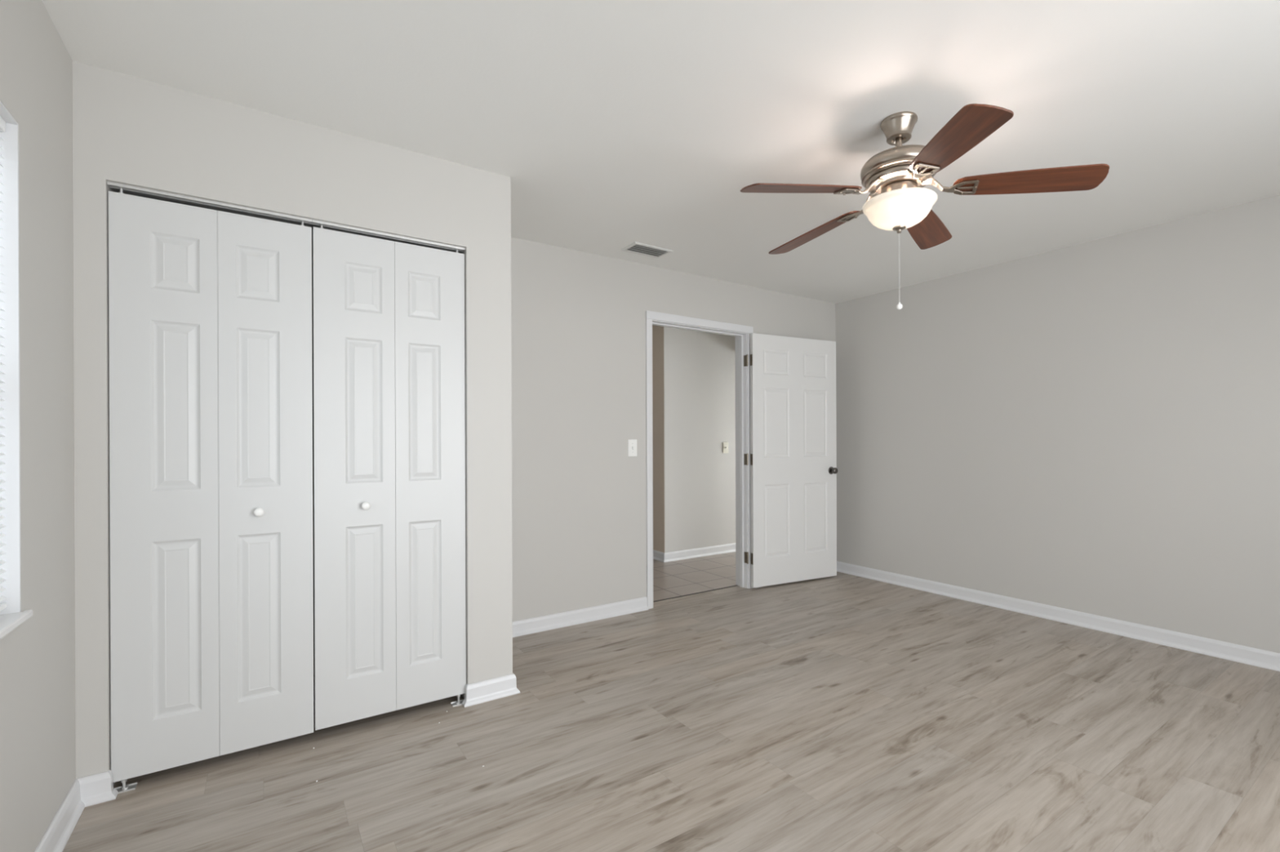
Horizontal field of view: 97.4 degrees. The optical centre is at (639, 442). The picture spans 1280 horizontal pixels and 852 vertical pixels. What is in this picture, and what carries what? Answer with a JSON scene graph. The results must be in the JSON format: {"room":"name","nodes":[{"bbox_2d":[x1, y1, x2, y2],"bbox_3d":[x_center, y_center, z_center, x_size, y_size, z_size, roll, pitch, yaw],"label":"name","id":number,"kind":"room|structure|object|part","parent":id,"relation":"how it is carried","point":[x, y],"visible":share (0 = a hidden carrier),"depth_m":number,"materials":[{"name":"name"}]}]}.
{"room":"empty bedroom","nodes":[
{"label":"empty bedroom","id":0,"kind":"room"},
{"bbox_2d":[0,0,75,851],"bbox_3d":[-1.023,-0.030,0.462,0.140,2.440,4.700,0,0,-34],"label":"wall","id":1,"kind":"structure","parent":0,"point":[37,727],"depth_m":1.57,"materials":[{"name":"beige paint"}]},
{"bbox_2d":[0,101,32,639],"bbox_3d":[-1.301,-0.181,0.897,0.156,1.268,1.260,0,0,-34],"label":"window","id":2,"kind":"structure","parent":1,"relation":"in","point":[11,617],"depth_m":1.43,"materials":[{"name":"white paint"}]},
{"bbox_2d":[0,115,6,611],"bbox_3d":[-1.278,-0.196,0.910,0.028,1.226,1.204,0,0,-34],"label":"window blind","id":3,"kind":"object","parent":2,"relation":"attached to","point":[2,124],"visible":1,"depth_m":1.41,"materials":[{"name":"white plastic"}]},
{"bbox_3d":[-1.276,0.411,0.911,0.024,0.014,1.204,0,0,-34],"label":"rail","id":4,"kind":"part","parent":3,"relation":"part of","materials":[{"name":"white plastic"}]},
{"bbox_3d":[-1.299,0.444,0.897,0.156,0.020,1.260,0,0,-34],"label":"sill","id":5,"kind":"part","parent":2,"relation":"part of","materials":[{"name":"white stone"}]},
{"bbox_2d":[34,769,118,851],"bbox_3d":[-0.772,1.146,0.309,0.101,0.088,3.770,0,0,-34],"label":"baseboard","id":6,"kind":"structure","parent":1,"relation":"attached to","point":[87,791],"depth_m":1.78,"materials":[{"name":"white paint"}]},
{"bbox_2d":[72,61,512,785],"bbox_3d":[-1.435,-0.031,2.563,1.493,2.440,0.742,0,0,-34],"label":"wall","id":7,"kind":"structure","parent":0,"point":[127,130],"depth_m":2.13,"materials":[{"name":"beige paint"}]},
{"bbox_2d":[106,181,465,252],"bbox_3d":[-1.306,-0.877,2.243,1.202,0.010,0.032,0,0,-34],"label":"closet track","id":8,"kind":"object","parent":7,"relation":"attached to","point":[112,185],"visible":1,"depth_m":2.17,"materials":[{"name":"silver metal"}]},
{"bbox_2d":[108,188,313,787],"bbox_3d":[-1.546,0.157,2.066,0.595,2.055,0.068,0,0,-34],"label":"door","id":9,"kind":"structure","parent":8,"relation":"hanging from","point":[210,311],"depth_m":2.04,"materials":[{"name":"white paint"}]},
{"bbox_3d":[-1.435,0.264,2.119,0.033,0.033,0.034,0,0,-34],"label":"knob","id":10,"kind":"part","parent":9,"relation":"part of","materials":[{"name":"white plastic"}]},
{"bbox_2d":[312,225,466,730],"bbox_3d":[-1.044,0.155,2.398,0.598,2.055,0.068,0,0,-34],"label":"door","id":11,"kind":"structure","parent":8,"relation":"hanging from","point":[388,325],"depth_m":2.38,"materials":[{"name":"white paint"}]},
{"bbox_3d":[-1.132,0.263,2.320,0.033,0.033,0.034,0,0,-34],"label":"knob","id":12,"kind":"part","parent":11,"relation":"part of","materials":[{"name":"white plastic"}]},
{"bbox_2d":[462,673,519,707],"bbox_3d":[-0.880,1.143,2.896,0.262,0.088,0.741,0,0,-34],"label":"baseboard","id":13,"kind":"structure","parent":7,"relation":"attached to","point":[480,692],"depth_m":2.59,"materials":[{"name":"white paint"}]},
{"bbox_2d":[652,324,664,552],"bbox_3d":[-0.301,-0.039,6.452,0.102,2.440,2.107,0,0,-34],"label":"wall","id":14,"kind":"structure","parent":0,"point":[658,390],"depth_m":5.62,"materials":[{"name":"beige paint"}]},
{"bbox_2d":[41,0,1279,303],"bbox_3d":[1.032,-1.308,1.860,5.121,0.100,4.760,0,0,-34],"label":"ceiling","id":15,"kind":"structure","parent":0,"point":[613,125],"depth_m":2.05,"materials":[{"name":"paint"}]},
{"bbox_2d":[620,241,673,258],"bbox_3d":[0.045,-1.250,3.679,0.297,0.014,0.173,0,0,-34],"label":"ceiling vent","id":16,"kind":"object","parent":15,"relation":"in","point":[638,248],"visible":1,"depth_m":3.67,"materials":[{"name":"white metal"}]},
{"bbox_2d":[740,103,1109,309],"bbox_3d":[0.993,-0.889,2.247,1.266,0.739,1.220,0,0,-34],"label":"ceiling fan","id":17,"kind":"object","parent":15,"relation":"hanging from","point":[895,178],"visible":1,"depth_m":2.09,"materials":[{"name":"brown wood"}]},
{"bbox_3d":[0.608,-0.946,2.099,0.476,0.006,0.140,-6,14,-14],"label":"blade","id":18,"kind":"part","parent":17,"relation":"part of","materials":[{"name":"brown wood"}]},
{"bbox_3d":[0.789,-0.947,2.560,0.140,0.006,0.476,-15,3,-33],"label":"blade","id":19,"kind":"part","parent":17,"relation":"part of","materials":[{"name":"brown wood"}]},
{"bbox_3d":[0.920,-0.980,2.350,0.082,0.053,0.188,-15,3,-33],"label":"blade arm","id":20,"kind":"part","parent":17,"relation":"part of","materials":[{"name":"silver metal"}]},
{"bbox_3d":[0.847,-0.980,2.159,0.188,0.053,0.082,-6,14,-14],"label":"blade arm","id":21,"kind":"part","parent":17,"relation":"part of","materials":[{"name":"silver metal"}]},
{"bbox_3d":[1.016,-0.683,2.205,0.003,0.274,0.003,0,0,-34],"label":"pull chain","id":22,"kind":"part","parent":17,"relation":"part of","materials":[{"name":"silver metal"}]},
{"bbox_3d":[1.016,-0.891,2.204,0.266,0.096,0.266,0,0,-34],"label":"lamp shade","id":23,"kind":"part","parent":17,"relation":"part of","materials":[{"name":"white glass"}]},
{"bbox_3d":[1.007,-0.980,2.030,0.082,0.053,0.188,12,6,2],"label":"blade arm","id":24,"kind":"part","parent":17,"relation":"part of","materials":[{"name":"silver metal"}]},
{"bbox_3d":[1.284,-0.965,2.530,0.140,0.006,0.476,-16,-13,38],"label":"blade","id":25,"kind":"part","parent":17,"relation":"part of","materials":[{"name":"brown wood"}]},
{"bbox_3d":[1.178,-0.981,2.143,0.188,0.053,0.082,6,-10,21],"label":"blade arm","id":26,"kind":"part","parent":17,"relation":"part of","materials":[{"name":"silver metal"}]},
{"bbox_3d":[0.989,-0.947,1.784,0.140,0.006,0.476,12,6,2],"label":"blade","id":27,"kind":"part","parent":17,"relation":"part of","materials":[{"name":"brown wood"}]},
{"bbox_3d":[1.407,-0.948,2.050,0.476,0.006,0.140,6,-10,21],"label":"blade","id":28,"kind":"part","parent":17,"relation":"part of","materials":[{"name":"brown wood"}]},
{"bbox_2d":[62,551,1279,851],"bbox_3d":[1.890,1.215,4.428,9.368,0.081,8.100,0,0,-34],"label":"floor","id":29,"kind":"structure","parent":0,"point":[842,712],"depth_m":2.15,"materials":[{"name":"beige laminate"}]},
{"bbox_2d":[112,782,137,794],"bbox_3d":[-1.769,1.174,1.928,0.062,0.034,0.040,0,0,-34],"label":"bracket","id":30,"kind":"object","parent":29,"relation":"on","point":[132,786],"visible":0.58,"depth_m":1.93,"materials":[{"name":"silver metal"}]},
{"bbox_2d":[450,693,465,706],"bbox_3d":[-0.823,1.170,2.554,0.062,0.034,0.040,0,0,-34],"label":"bracket","id":31,"kind":"object","parent":29,"relation":"on","point":[455,704],"visible":0.66,"depth_m":2.55,"materials":[{"name":"silver metal"}]},
{"bbox_3d":[-0.823,1.185,2.554,0.062,0.005,0.040,0,0,-34],"label":"foot plate","id":32,"kind":"part","parent":31,"relation":"part of","materials":[{"name":"silver metal"}]},
{"bbox_2d":[653,585,737,602],"bbox_3d":[0.414,1.179,4.369,0.926,0.002,0.014,0,0,-34],"label":"trim","id":33,"kind":"structure","parent":29,"relation":"on","point":[734,585],"depth_m":4.37,"materials":[{"name":"grey wood"}]},
{"bbox_2d":[511,237,835,622],"bbox_3d":[-0.270,-0.036,3.854,4.861,2.440,0.125,0,0,-34],"label":"wall","id":34,"kind":"structure","parent":0,"point":[579,497],"depth_m":3.73,"materials":[{"name":"beige paint"}]},
{"bbox_2d":[512,596,648,637],"bbox_3d":[-0.477,1.141,3.624,1.268,0.088,0.026,0,0,-34],"label":"baseboard","id":35,"kind":"structure","parent":34,"relation":"attached to","point":[541,624],"depth_m":3.67,"materials":[{"name":"white paint"}]},
{"bbox_2d":[627,440,636,456],"bbox_3d":[-0.049,0.041,3.916,0.073,0.117,0.014,0,0,-34],"label":"light switch","id":36,"kind":"object","parent":34,"relation":"attached to","point":[632,444],"visible":1,"depth_m":3.92,"materials":[{"name":"white plastic"}]},
{"bbox_2d":[645,311,753,608],"bbox_3d":[0.443,0.124,4.326,1.044,2.113,0.155,0,0,-34],"label":"door frame","id":37,"kind":"structure","parent":34,"relation":"attached to","point":[741,333],"depth_m":4.52,"materials":[{"name":"white paint"}]},
{"bbox_3d":[0.404,0.124,4.384,1.044,2.112,0.015,0,0,-34],"label":"hall casing","id":38,"kind":"part","parent":37,"relation":"part of","materials":[{"name":"white paint"}]},
{"bbox_2d":[743,333,838,587],"bbox_3d":[1.286,0.144,4.689,0.918,2.030,0.159,0,0,-27],"label":"door","id":39,"kind":"structure","parent":34,"relation":"in","point":[793,470],"depth_m":4.66,"materials":[{"name":"white paint"}]},
{"bbox_3d":[1.663,0.245,4.822,0.065,0.065,0.062,0,0,-27],"label":"knob","id":40,"kind":"part","parent":39,"relation":"part of","materials":[{"name":"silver metal"}]},
{"bbox_2d":[663,326,735,552],"bbox_3d":[2.439,-0.049,7.060,5.338,2.440,0.100,0,0,-34],"label":"wall","id":41,"kind":"structure","parent":0,"point":[700,366],"depth_m":5.78,"materials":[{"name":"beige paint"}]},
{"bbox_2d":[653,542,735,562],"bbox_3d":[1.883,1.128,7.880,5.367,0.088,2.137,0,0,-34],"label":"baseboard","id":42,"kind":"structure","parent":41,"relation":"attached to","point":[731,548],"depth_m":5.72,"materials":[{"name":"white paint"}]},
{"bbox_2d":[723,442,728,453],"bbox_3d":[0.914,0.059,5.981,0.073,0.117,0.014,0,0,-34],"label":"light switch","id":43,"kind":"object","parent":41,"relation":"attached to","point":[725,444],"visible":1,"depth_m":5.98,"materials":[{"name":"beige plastic"}]},
{"bbox_2d":[835,195,1279,653],"bbox_3d":[3.104,-0.047,3.269,0.120,2.440,4.825,0,0,-34],"label":"wall","id":44,"kind":"structure","parent":0,"point":[1093,427],"depth_m":3.55,"materials":[{"name":"beige paint"}]},
{"bbox_2d":[757,561,1279,671],"bbox_3d":[2.600,1.131,2.979,1.048,0.088,4.499,0,0,-34],"label":"baseboard","id":45,"kind":"structure","parent":44,"relation":"attached to","point":[1256,657],"depth_m":3.55,"materials":[{"name":"white paint"}]}
]}

